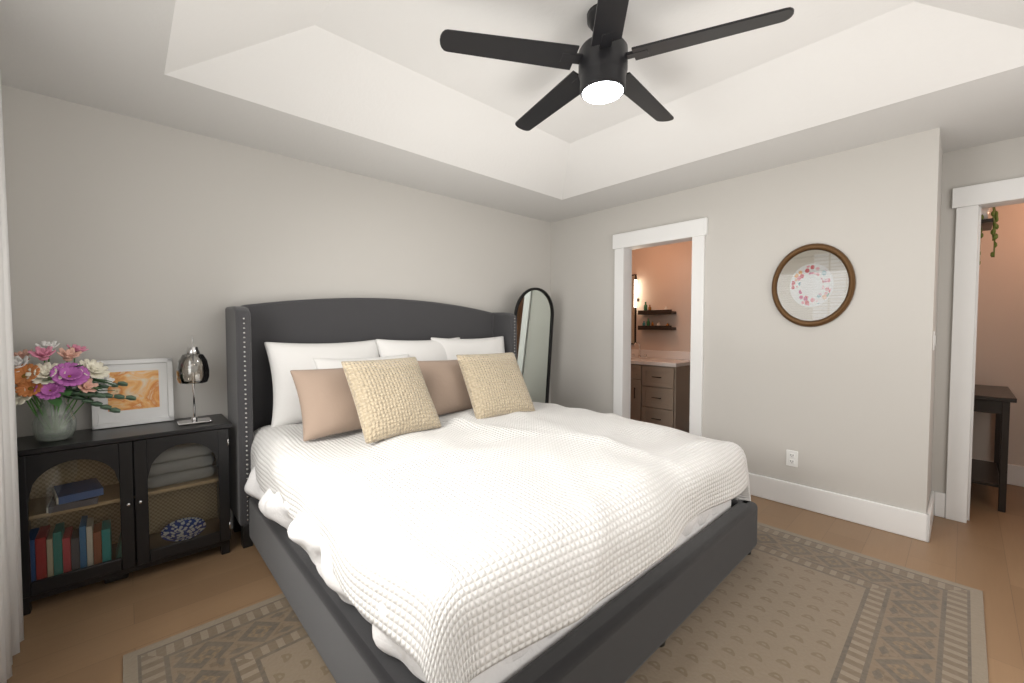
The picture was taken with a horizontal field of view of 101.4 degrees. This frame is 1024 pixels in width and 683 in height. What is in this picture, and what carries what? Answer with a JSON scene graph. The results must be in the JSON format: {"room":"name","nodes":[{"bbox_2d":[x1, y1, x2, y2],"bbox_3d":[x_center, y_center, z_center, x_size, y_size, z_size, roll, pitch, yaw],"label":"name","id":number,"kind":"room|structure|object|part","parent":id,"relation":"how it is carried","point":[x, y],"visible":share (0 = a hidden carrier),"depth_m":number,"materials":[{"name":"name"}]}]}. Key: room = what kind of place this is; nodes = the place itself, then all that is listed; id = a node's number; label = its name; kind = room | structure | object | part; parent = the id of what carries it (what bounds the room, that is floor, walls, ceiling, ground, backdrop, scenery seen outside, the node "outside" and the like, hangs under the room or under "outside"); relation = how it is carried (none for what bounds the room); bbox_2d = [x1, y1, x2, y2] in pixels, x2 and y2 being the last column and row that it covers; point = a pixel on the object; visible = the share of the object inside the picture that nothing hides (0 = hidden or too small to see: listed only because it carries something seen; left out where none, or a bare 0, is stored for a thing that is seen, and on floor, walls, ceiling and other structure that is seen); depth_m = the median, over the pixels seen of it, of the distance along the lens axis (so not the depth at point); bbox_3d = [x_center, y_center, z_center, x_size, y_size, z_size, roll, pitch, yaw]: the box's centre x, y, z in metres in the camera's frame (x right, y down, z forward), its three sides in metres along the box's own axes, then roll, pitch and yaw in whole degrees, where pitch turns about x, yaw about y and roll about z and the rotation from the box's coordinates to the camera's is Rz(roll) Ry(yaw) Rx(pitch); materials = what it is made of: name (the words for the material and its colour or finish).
{"room":"bedroom","nodes":[
{"label":"bedroom","id":0,"kind":"room"},
{"bbox_2d":[1,84,550,436],"bbox_3d":[-1.048,-0.255,3.396,4.160,2.840,0.120,-2,3,-43],"label":"wall","id":1,"kind":"structure","parent":0,"point":[131,238],"depth_m":2.51,"materials":[{"name":"paint"}]},
{"bbox_2d":[230,509,232,528],"bbox_3d":[-0.990,1.083,3.402,3.890,0.165,0.018,-2,3,-43],"label":"baseboard","id":2,"kind":"structure","parent":1,"relation":"attached to","point":[231,515],"depth_m":2.66,"materials":[{"name":"white wood"}]},
{"bbox_2d":[0,0,1023,222],"bbox_3d":[0.579,-1.366,1.986,4.690,0.280,4.340,-2,3,-43],"label":"ceiling","id":3,"kind":"structure","parent":0,"point":[392,91],"depth_m":2.15,"materials":[{"name":"paint"}]},
{"bbox_2d":[440,0,793,130],"bbox_3d":[0.415,-1.247,1.863,1.308,0.350,1.334,-2,3,-43],"label":"ceiling fan","id":4,"kind":"object","parent":3,"relation":"hanging from","point":[600,59],"visible":1,"depth_m":1.74,"materials":[{"name":"black metal"}]},
{"bbox_2d":[7,483,1023,682],"bbox_3d":[1.222,1.233,2.332,6.300,0.060,6.300,-2,3,-43],"label":"floor","id":5,"kind":"structure","parent":0,"point":[94,632],"depth_m":2.04,"materials":[{"name":"brown wood"}]},
{"bbox_2d":[104,573,128,583],"bbox_3d":[-2.022,1.184,2.244,0.228,0.040,0.246,-2,3,-43],"label":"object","id":6,"kind":"object","parent":5,"relation":"on","point":[117,578],"visible":0.31,"depth_m":2.11,"materials":[{"name":"black wood"}]},
{"bbox_2d":[17,414,231,615],"bbox_3d":[-1.983,0.835,2.198,0.830,0.746,0.374,-2,3,-43],"label":"base cabinet","id":7,"kind":"object","parent":5,"relation":"on","point":[97,505],"visible":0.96,"depth_m":2.10,"materials":[{"name":"black wood"}]},
{"bbox_2d":[14,341,136,441],"bbox_3d":[-2.105,0.231,2.009,0.448,0.472,0.344,-2,3,-43],"label":"vase","id":8,"kind":"object","parent":7,"relation":"on","point":[53,384],"visible":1,"depth_m":1.96,"materials":[{"name":"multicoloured plant"}]},
{"bbox_3d":[-2.176,0.336,1.991,0.146,0.263,0.143,-2,3,-43],"label":"vase glass","id":9,"kind":"part","parent":8,"relation":"part of","materials":[{"name":"white"}]},
{"bbox_2d":[91,358,174,429],"bbox_3d":[-2.082,0.278,2.308,0.335,0.359,0.069,-2,3,-43],"label":"photo frame","id":10,"kind":"object","parent":7,"relation":"on","point":[149,387],"visible":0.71,"depth_m":2.32,"materials":[{"name":"white"}]},
{"bbox_2d":[176,335,211,425],"bbox_3d":[-1.780,0.210,2.340,0.150,0.489,0.148,-2,3,-43],"label":"table lamp","id":11,"kind":"object","parent":7,"relation":"on","point":[192,351],"visible":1,"depth_m":2.33,"materials":[{"name":"silver metal"}]},
{"bbox_2d":[225,298,757,682],"bbox_3d":[-0.177,0.445,2.486,2.188,1.505,2.394,-2,3,-43],"label":"bed","id":12,"kind":"object","parent":5,"relation":"on","point":[425,492],"visible":1,"depth_m":1.74,"materials":[{"name":"fabric"}]},
{"bbox_2d":[264,339,387,429],"bbox_3d":[-1.213,0.256,2.811,0.202,0.570,0.820,-13,-8,44],"label":"pillow","id":13,"kind":"object","parent":12,"relation":"on","point":[284,355],"depth_m":2.61,"materials":[{"name":"white fabric"}]},
{"bbox_2d":[290,363,406,441],"bbox_3d":[-0.963,0.341,2.528,0.680,0.440,0.176,-2,-23,-47],"label":"pillow","id":14,"kind":"object","parent":12,"relation":"on","point":[327,405],"depth_m":2.35,"materials":[{"name":"beige fabric"}]},
{"bbox_2d":[341,356,441,443],"bbox_3d":[-0.696,0.318,2.460,0.530,0.530,0.174,-2,-30,-48],"label":"pillow","id":15,"kind":"object","parent":12,"relation":"on","point":[392,399],"depth_m":2.36,"materials":[{"name":"beige fabric"}]},
{"bbox_2d":[415,356,502,417],"bbox_3d":[-0.376,0.318,3.071,0.680,0.440,0.175,-2,-23,-40],"label":"pillow","id":16,"kind":"object","parent":12,"relation":"on","point":[444,380],"depth_m":2.92,"materials":[{"name":"beige fabric"}]},
{"bbox_2d":[430,336,511,403],"bbox_3d":[-0.327,0.220,3.560,0.800,0.570,0.205,-2,-10,-40],"label":"pillow","id":17,"kind":"object","parent":12,"relation":"on","point":[441,348],"depth_m":3.48,"materials":[{"name":"white fabric"}]},
{"bbox_2d":[456,352,535,420],"bbox_3d":[-0.110,0.301,2.975,0.530,0.530,0.174,-1,-31,-37],"label":"pillow","id":18,"kind":"object","parent":12,"relation":"on","point":[497,389],"depth_m":2.88,"materials":[{"name":"beige fabric"}]},
{"bbox_2d":[514,288,553,402],"bbox_3d":[0.196,0.304,4.191,0.544,1.672,0.152,-2,3,-43],"label":"floor mirror","id":19,"kind":"object","parent":5,"relation":"on","point":[534,311],"visible":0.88,"depth_m":4.19,"materials":[{"name":"black mirror"}]},
{"bbox_2d":[123,522,988,682],"bbox_3d":[0.381,1.216,1.826,3.050,0.008,2.280,-2,3,-43],"label":"rug","id":20,"kind":"object","parent":5,"relation":"on","point":[777,605],"visible":0.51,"depth_m":1.73,"materials":[{"name":"beige carpet"}]},
{"bbox_2d":[630,362,689,432],"bbox_3d":[1.570,0.680,5.265,0.582,0.840,1.240,-2,3,-43],"label":"bathroom vanity","id":21,"kind":"object","parent":5,"relation":"on","point":[660,387],"depth_m":4.80,"materials":[{"name":"brown wood"}]},
{"bbox_2d":[631,358,689,365],"bbox_3d":[1.584,0.238,5.251,0.559,0.045,1.256,-2,3,-43],"label":"countertop","id":22,"kind":"structure","parent":21,"relation":"on","point":[653,361],"depth_m":4.84,"materials":[{"name":"white stone"}]},
{"bbox_2d":[971,385,1016,512],"bbox_3d":[3.592,0.771,3.251,0.830,0.800,0.355,-2,3,-43],"label":"console table","id":23,"kind":"object","parent":5,"relation":"on","point":[996,400],"visible":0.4,"depth_m":2.96,"materials":[{"name":"black wood"}]},
{"bbox_2d":[631,241,691,351],"bbox_3d":[2.334,-0.208,4.925,0.120,2.640,3.570,-2,3,-43],"label":"wall","id":24,"kind":"structure","parent":0,"point":[664,274],"depth_m":5.27,"materials":[{"name":"paint"}]},
{"bbox_2d":[631,274,638,343],"bbox_3d":[1.424,-0.432,5.754,0.079,0.930,0.666,-2,3,-43],"label":"bathroom mirror","id":25,"kind":"object","parent":24,"relation":"attached to","point":[635,299],"visible":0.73,"depth_m":5.57,"materials":[{"name":"black metal"}]},
{"bbox_2d":[638,302,675,329],"bbox_3d":[1.826,-0.326,5.285,0.129,0.360,0.455,-2,3,-43],"label":"shelf","id":26,"kind":"object","parent":24,"relation":"attached to","point":[645,311],"visible":1,"depth_m":5.26,"materials":[{"name":"black wood"}]},
{"bbox_2d":[631,350,689,357],"bbox_3d":[1.782,0.159,5.431,0.020,0.100,1.256,-2,3,-43],"label":"backsplash","id":27,"kind":"structure","parent":24,"relation":"attached to","point":[634,353],"depth_m":5.33,"materials":[{"name":"white stone"}]},
{"bbox_2d":[550,135,910,506],"bbox_3d":[1.233,-0.272,3.904,0.120,2.840,3.570,-2,3,-43],"label":"wall","id":28,"kind":"structure","parent":0,"point":[825,401],"depth_m":3.03,"materials":[{"name":"paint"}]},
{"bbox_2d":[786,450,797,466],"bbox_3d":[2.010,0.840,3.006,0.009,0.115,0.072,-2,3,-43],"label":"electrical outlet","id":29,"kind":"object","parent":28,"relation":"attached to","point":[791,457],"visible":1,"depth_m":3.00,"materials":[{"name":"white plastic"}]},
{"bbox_2d":[772,243,855,326],"bbox_3d":[2.063,-0.387,2.889,0.030,0.574,0.482,-2,3,-43],"label":"picture","id":30,"kind":"object","parent":28,"relation":"attached to","point":[813,284],"visible":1,"depth_m":2.88,"materials":[{"name":"brown wood"}]},
{"bbox_2d":[748,472,933,541],"bbox_3d":[2.030,1.098,2.987,0.018,0.165,1.348,-2,3,-43],"label":"baseboard","id":31,"kind":"structure","parent":28,"relation":"attached to","point":[902,522],"depth_m":2.77,"materials":[{"name":"white wood"}]},
{"bbox_2d":[899,128,942,513],"bbox_3d":[2.680,-0.231,2.729,0.650,2.840,0.120,-2,3,-43],"label":"wall","id":32,"kind":"structure","parent":0,"point":[925,195],"depth_m":2.52,"materials":[{"name":"paint"}]},
{"bbox_2d":[927,491,937,515],"bbox_3d":[2.687,1.108,2.688,0.520,0.165,0.020,-2,3,-43],"label":"baseboard","id":33,"kind":"structure","parent":32,"relation":"attached to","point":[933,500],"depth_m":2.81,"materials":[{"name":"white wood"}]},
{"bbox_2d":[933,331,935,349],"bbox_3d":[2.558,-0.004,2.537,0.072,0.115,0.010,-2,3,-43],"label":"light switch","id":34,"kind":"object","parent":32,"relation":"attached to","point":[934,337],"visible":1,"depth_m":2.52,"materials":[{"name":"white plastic"}]},
{"bbox_2d":[938,492,941,505],"bbox_3d":[3.369,1.086,3.319,1.100,0.165,0.018,-2,3,-43],"label":"baseboard","id":35,"kind":"structure","parent":32,"relation":"attached to","point":[939,493],"depth_m":2.83,"materials":[{"name":"white wood"}]},
{"bbox_2d":[931,136,1023,493],"bbox_3d":[3.322,-0.221,2.425,0.120,2.840,1.200,-2,3,-43],"label":"wall","id":36,"kind":"structure","parent":0,"point":[992,162],"depth_m":2.78,"materials":[{"name":"paint"}]},
{"bbox_2d":[972,203,1023,465],"bbox_3d":[4.590,-0.137,2.898,0.120,2.640,2.230,-2,3,-43],"label":"wall","id":37,"kind":"structure","parent":0,"point":[1000,342],"depth_m":3.42,"materials":[{"name":"paint"}]},
{"bbox_2d":[972,458,1023,486],"bbox_3d":[4.532,1.101,2.902,0.018,0.165,2.210,-2,3,-43],"label":"baseboard","id":38,"kind":"structure","parent":37,"relation":"attached to","point":[1015,473],"depth_m":3.39,"materials":[{"name":"white wood"}]},
{"bbox_3d":[3.377,-0.154,3.377,1.250,2.640,0.120,-2,3,-43],"label":"wall","id":39,"kind":"structure","parent":0,"visible":0},
{"bbox_2d":[979,207,998,264],"bbox_3d":[3.244,-0.728,2.971,0.370,0.431,0.265,-2,3,-43],"label":"plant","id":40,"kind":"object","parent":39,"relation":"attached to","point":[987,224],"visible":0.25,"depth_m":2.81,"materials":[{"name":"green plant"}]},
{"bbox_3d":[-1.058,-0.151,0.433,0.120,2.840,4.220,-2,3,-43],"label":"wall","id":41,"kind":"structure","parent":0,"visible":0},
{"bbox_2d":[0,72,23,682],"bbox_3d":[-1.190,0.090,0.741,0.094,2.307,2.621,-2,3,-43],"label":"curtain","id":42,"kind":"object","parent":41,"relation":"hanging from","point":[11,620],"visible":0.98,"depth_m":1.61,"materials":[{"name":"white fabric"}]}
]}

